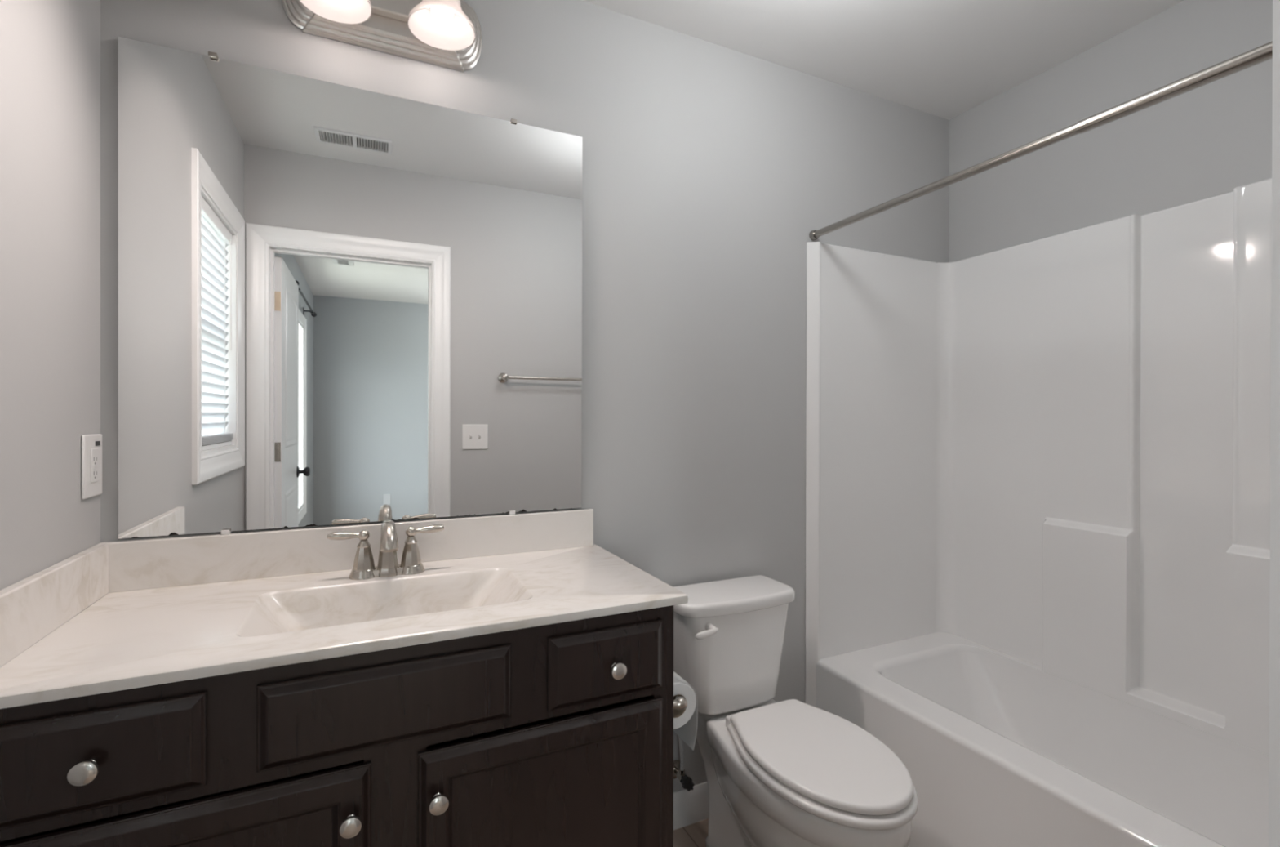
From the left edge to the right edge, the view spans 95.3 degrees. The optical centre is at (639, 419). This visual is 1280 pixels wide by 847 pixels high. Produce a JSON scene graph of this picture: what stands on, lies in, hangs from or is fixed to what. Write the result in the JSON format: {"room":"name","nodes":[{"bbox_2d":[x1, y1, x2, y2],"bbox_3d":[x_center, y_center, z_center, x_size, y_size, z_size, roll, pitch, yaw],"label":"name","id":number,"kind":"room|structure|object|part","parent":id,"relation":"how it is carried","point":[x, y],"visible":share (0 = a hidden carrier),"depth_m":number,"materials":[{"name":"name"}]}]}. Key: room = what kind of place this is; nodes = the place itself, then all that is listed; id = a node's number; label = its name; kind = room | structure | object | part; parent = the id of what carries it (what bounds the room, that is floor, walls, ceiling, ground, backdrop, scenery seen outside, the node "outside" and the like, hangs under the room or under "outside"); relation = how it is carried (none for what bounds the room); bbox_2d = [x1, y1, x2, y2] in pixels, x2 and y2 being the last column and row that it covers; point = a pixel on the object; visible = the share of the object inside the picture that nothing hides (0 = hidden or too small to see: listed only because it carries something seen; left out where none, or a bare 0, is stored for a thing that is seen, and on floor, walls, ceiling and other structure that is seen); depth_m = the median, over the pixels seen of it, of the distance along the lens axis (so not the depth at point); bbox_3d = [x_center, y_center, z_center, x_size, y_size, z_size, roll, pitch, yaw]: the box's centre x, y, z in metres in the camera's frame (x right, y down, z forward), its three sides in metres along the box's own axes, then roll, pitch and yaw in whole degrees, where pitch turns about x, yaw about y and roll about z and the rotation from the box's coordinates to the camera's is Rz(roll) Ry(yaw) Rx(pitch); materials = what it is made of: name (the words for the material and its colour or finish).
{"room":"bathroom","nodes":[
{"label":"bathroom","id":0,"kind":"room"},
{"bbox_2d":[0,0,100,590],"bbox_3d":[-0.886,0.033,0.513,0.157,2.485,1.515,0,0,-25],"label":"wall","id":1,"kind":"structure","parent":0,"point":[50,50],"depth_m":1.02,"materials":[{"name":"grey paint"}]},
{"bbox_2d":[80,433,102,498],"bbox_3d":[-1.113,0.094,1.187,0.009,0.127,0.088,0,0,-25],"label":"wall outlet","id":2,"kind":"object","parent":1,"relation":"attached to","point":[91,444],"visible":1,"depth_m":1.18,"materials":[{"name":"white plastic"}]},
{"bbox_2d":[90,448,98,482],"bbox_3d":[-1.111,0.093,1.187,0.002,0.068,0.034,0,0,-25],"label":"receptacle","id":3,"kind":"object","parent":2,"relation":"attached to","point":[94,451],"depth_m":1.18,"materials":[{"name":"white plastic"}]},
{"bbox_2d":[100,0,949,791],"bbox_3d":[-0.042,0.032,1.817,2.798,2.485,0.120,0,0,-25],"label":"wall","id":4,"kind":"structure","parent":0,"point":[708,169],"depth_m":1.82,"materials":[{"name":"grey paint"}]},
{"bbox_2d":[98,508,593,592],"bbox_3d":[-0.636,0.312,1.457,1.102,0.106,0.020,0,0,-25],"label":"backsplash","id":5,"kind":"structure","parent":4,"relation":"attached to","point":[178,561],"depth_m":1.38,"materials":[{"name":"stone"}]},
{"bbox_2d":[118,36,582,538],"bbox_3d":[-0.637,-0.278,1.456,1.036,1.076,0.020,0,0,-25],"label":"wall mirror","id":6,"kind":"object","parent":4,"relation":"attached to","point":[338,304],"visible":1,"depth_m":1.40,"materials":[{"name":"white mirror"}]},
{"bbox_2d":[281,0,482,71],"bbox_3d":[-0.586,-1.013,1.364,0.464,0.188,0.224,0,0,-25],"label":"vanity light","id":7,"kind":"object","parent":4,"relation":"attached to","point":[446,33],"visible":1,"depth_m":1.42,"materials":[{"name":"silver metal"}]},
{"bbox_3d":[-0.674,-0.976,1.284,0.154,0.110,0.154,0,0,-25],"label":"lamp shade","id":8,"kind":"part","parent":7,"relation":"part of","materials":[{"name":"white glass"}]},
{"bbox_3d":[-0.469,-0.976,1.381,0.154,0.110,0.154,0,0,-25],"label":"lamp shade","id":9,"kind":"part","parent":7,"relation":"part of","materials":[{"name":"white glass"}]},
{"bbox_3d":[-0.469,-0.968,1.381,0.052,0.056,0.052,0,0,-25],"label":"bulb","id":10,"kind":"part","parent":7,"relation":"part of","materials":[{"name":"white glass"}]},
{"bbox_2d":[673,735,694,791],"bbox_3d":[0.128,0.983,1.786,0.056,0.277,0.086,0,0,-25],"label":"supply valve","id":11,"kind":"object","parent":4,"relation":"attached to","point":[686,782],"visible":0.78,"depth_m":1.78,"materials":[{"name":"silver metal"}]},
{"bbox_3d":[0.142,1.093,1.754,0.045,0.047,0.017,0,0,-25],"label":"handle","id":12,"kind":"part","parent":11,"relation":"part of","materials":[{"name":"black plastic"}]},
{"bbox_2d":[673,781,708,829],"bbox_3d":[0.221,1.219,1.872,0.793,0.110,0.013,0,0,-25],"label":"baseboard","id":13,"kind":"structure","parent":4,"relation":"attached to","point":[691,806],"depth_m":1.84,"materials":[{"name":"white paint"}]},
{"bbox_2d":[808,40,1272,240],"bbox_3d":[0.933,-0.645,1.372,0.035,0.035,1.514,0,0,-25],"label":"shower rod","id":14,"kind":"object","parent":4,"relation":"attached to","point":[1263,53],"visible":1,"depth_m":1.25,"materials":[{"name":"metal"}]},
{"bbox_2d":[673,817,708,846],"bbox_3d":[1.520,1.332,-0.338,3.780,0.100,5.360,0,0,-25],"label":"floor","id":15,"kind":"structure","parent":0,"point":[695,834],"depth_m":1.79,"materials":[{"name":"brown wood"}]},
{"bbox_2d":[0,604,673,846],"bbox_3d":[-0.520,0.830,1.210,1.098,0.888,0.543,0,0,-25],"label":"vanity cabinet","id":16,"kind":"object","parent":15,"relation":"on","point":[561,734],"visible":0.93,"depth_m":0.99,"materials":[{"name":"brown wood"}]},
{"bbox_3d":[-0.767,0.484,0.807,0.033,0.033,0.028,0,0,-25],"label":"knob","id":17,"kind":"part","parent":16,"relation":"part of","materials":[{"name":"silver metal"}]},
{"bbox_3d":[-0.770,0.485,0.831,0.248,0.141,0.019,0,0,-25],"label":"drawer","id":18,"kind":"part","parent":16,"relation":"part of","materials":[{"name":"brown wood"}]},
{"bbox_3d":[-0.669,0.852,0.880,0.478,0.546,0.019,0,0,-25],"label":"door","id":19,"kind":"part","parent":16,"relation":"part of","materials":[{"name":"brown wood"}]},
{"bbox_2d":[0,508,688,708],"bbox_3d":[-0.518,0.371,1.226,1.118,0.222,0.539,0,0,-25],"label":"countertop","id":20,"kind":"structure","parent":16,"relation":"on","point":[108,616],"depth_m":1.20,"materials":[{"name":"stone"}]},
{"bbox_2d":[235,567,533,636],"bbox_3d":[-0.505,0.423,1.207,0.515,0.117,0.285,0,0,-25],"label":"sink basin","id":21,"kind":"object","parent":20,"relation":"in","point":[294,610],"depth_m":1.29,"materials":[{"name":"stone"}]},
{"bbox_2d":[327,519,444,579],"bbox_3d":[-0.579,0.297,1.341,0.252,0.134,0.139,0,0,-25],"label":"faucet","id":22,"kind":"object","parent":20,"relation":"on","point":[388,566],"visible":1,"depth_m":1.35,"materials":[{"name":"silver metal"}]},
{"bbox_3d":[-0.669,0.269,1.340,0.088,0.025,0.026,0,0,-25],"label":"lever handle","id":23,"kind":"part","parent":22,"relation":"part of","materials":[{"name":"silver metal"}]},
{"bbox_3d":[-0.641,0.322,1.354,0.047,0.053,0.049,0,0,-25],"label":"handle stem","id":24,"kind":"part","parent":22,"relation":"part of","materials":[{"name":"silver metal"}]},
{"bbox_3d":[-0.595,0.355,1.375,0.165,0.018,0.064,0,0,-25],"label":"plate","id":25,"kind":"part","parent":22,"relation":"part of","materials":[{"name":"silver metal"}]},
{"bbox_3d":[-0.593,0.314,1.372,0.046,0.068,0.048,0,0,-25],"label":"spout","id":26,"kind":"part","parent":22,"relation":"part of","materials":[{"name":"silver metal"}]},
{"bbox_3d":[-0.575,0.264,1.333,0.039,0.068,0.120,0,0,-25],"label":"spout","id":27,"kind":"part","parent":22,"relation":"part of","materials":[{"name":"silver metal"}]},
{"bbox_3d":[-0.549,0.322,1.397,0.047,0.053,0.049,0,0,-25],"label":"handle stem","id":28,"kind":"part","parent":22,"relation":"part of","materials":[{"name":"silver metal"}]},
{"bbox_3d":[-0.521,0.269,1.411,0.088,0.025,0.026,0,0,-25],"label":"lever handle","id":29,"kind":"part","parent":22,"relation":"part of","materials":[{"name":"silver metal"}]},
{"bbox_3d":[-0.470,0.657,0.948,0.033,0.033,0.028,0,0,-25],"label":"knob","id":30,"kind":"part","parent":16,"relation":"part of","materials":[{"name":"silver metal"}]},
{"bbox_3d":[-0.419,0.486,0.997,0.400,0.136,0.019,0,0,-25],"label":"false drawer","id":31,"kind":"part","parent":16,"relation":"part of","materials":[{"name":"brown wood"}]},
{"bbox_3d":[-0.348,0.659,1.006,0.033,0.033,0.028,0,0,-25],"label":"knob","id":32,"kind":"part","parent":16,"relation":"part of","materials":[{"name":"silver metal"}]},
{"bbox_3d":[-0.169,0.854,1.117,0.480,0.543,0.019,0,0,-25],"label":"door","id":33,"kind":"part","parent":16,"relation":"part of","materials":[{"name":"brown wood"}]},
{"bbox_3d":[-0.063,0.489,1.166,0.246,0.142,0.019,0,0,-25],"label":"drawer","id":34,"kind":"part","parent":16,"relation":"part of","materials":[{"name":"brown wood"}]},
{"bbox_3d":[-0.045,0.492,1.149,0.033,0.033,0.028,0,0,-25],"label":"knob","id":35,"kind":"part","parent":16,"relation":"part of","materials":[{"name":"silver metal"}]},
{"bbox_2d":[673,694,687,710],"bbox_3d":[0.041,0.651,1.396,0.076,0.040,0.187,0,0,-25],"label":"toilet paper holder","id":36,"kind":"object","parent":16,"relation":"attached to","point":[680,702],"visible":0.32,"depth_m":1.33,"materials":[{"name":"silver metal"}]},
{"bbox_2d":[673,671,697,750],"bbox_3d":[0.065,0.698,1.408,0.111,0.170,0.105,0,0,-25],"label":"toilet paper roll","id":37,"kind":"object","parent":36,"relation":"hanging from","point":[685,721],"visible":0.3,"depth_m":1.38,"materials":[{"name":"white paper"}]},
{"bbox_2d":[672,574,918,846],"bbox_3d":[0.378,0.894,1.533,0.398,0.762,0.714,0,0,-25],"label":"toilet","id":38,"kind":"object","parent":15,"relation":"on","point":[791,772],"visible":0.96,"depth_m":1.52,"materials":[{"name":"white ceramic"}]},
{"bbox_3d":[0.181,0.584,1.606,0.074,0.029,0.044,0,0,-25],"label":"flush lever","id":39,"kind":"part","parent":38,"relation":"part of","materials":[{"name":"white plastic"}]},
{"bbox_3d":[0.267,0.695,1.766,0.376,0.300,0.196,0,0,-25],"label":"tank","id":40,"kind":"part","parent":38,"relation":"part of","materials":[{"name":"white ceramic"}]},
{"bbox_3d":[0.271,0.531,1.760,0.398,0.036,0.209,0,0,-25],"label":"tank lid","id":41,"kind":"part","parent":38,"relation":"part of","materials":[{"name":"white ceramic"}]},
{"bbox_3d":[0.425,1.004,1.480,0.350,0.294,0.561,0,0,-25],"label":"bowl","id":42,"kind":"part","parent":38,"relation":"part of","materials":[{"name":"white ceramic"}]},
{"bbox_3d":[0.445,0.816,1.438,0.332,0.020,0.467,0,0,-25],"label":"lid","id":43,"kind":"part","parent":38,"relation":"part of","materials":[{"name":"white plastic"}]},
{"bbox_3d":[0.446,0.842,1.436,0.351,0.020,0.481,0,0,-25],"label":"seat","id":44,"kind":"part","parent":38,"relation":"part of","materials":[{"name":"white plastic"}]},
{"bbox_2d":[804,177,1271,846],"bbox_3d":[1.237,0.329,1.519,0.736,1.897,1.512,0,0,-25],"label":"bathtub surround","id":45,"kind":"object","parent":15,"relation":"on","point":[1037,472],"visible":0.99,"depth_m":1.84,"materials":[{"name":"white plastic"}]},
{"bbox_3d":[0.933,0.114,2.203,0.700,1.472,0.014,0,0,-25],"label":"panel","id":46,"kind":"part","parent":45,"relation":"part of","materials":[{"name":"white plastic"}]},
{"bbox_2d":[815,631,1269,846],"bbox_3d":[1.243,1.062,1.524,0.717,0.430,1.510,0,0,-25],"label":"tub","id":47,"kind":"object","parent":45,"relation":"in","point":[998,746],"depth_m":1.65,"materials":[{"name":"white plastic"}]},
{"bbox_3d":[1.531,0.114,1.657,0.086,1.467,1.485,0,0,-25],"label":"panel","id":48,"kind":"part","parent":45,"relation":"part of","materials":[{"name":"white plastic"}]},
{"bbox_2d":[581,0,1184,119],"bbox_3d":[1.525,-1.253,-0.344,3.780,0.100,5.360,0,0,-25],"label":"ceiling","id":49,"kind":"structure","parent":0,"point":[944,59],"depth_m":1.83,"materials":[{"name":"white paint"}]},
{"bbox_2d":[948,0,1272,262],"bbox_3d":[1.601,0.035,1.756,0.120,2.485,1.635,0,0,-25],"label":"wall","id":50,"kind":"structure","parent":0,"point":[1213,139],"depth_m":1.81,"materials":[{"name":"grey paint"}]},
{"bbox_2d":[1268,0,1279,846],"bbox_3d":[0.077,0.213,-0.306,0.868,2.133,0.824,0,0,-25],"label":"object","id":51,"kind":"structure","parent":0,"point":[1274,619],"depth_m":0.20,"materials":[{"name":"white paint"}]}
]}

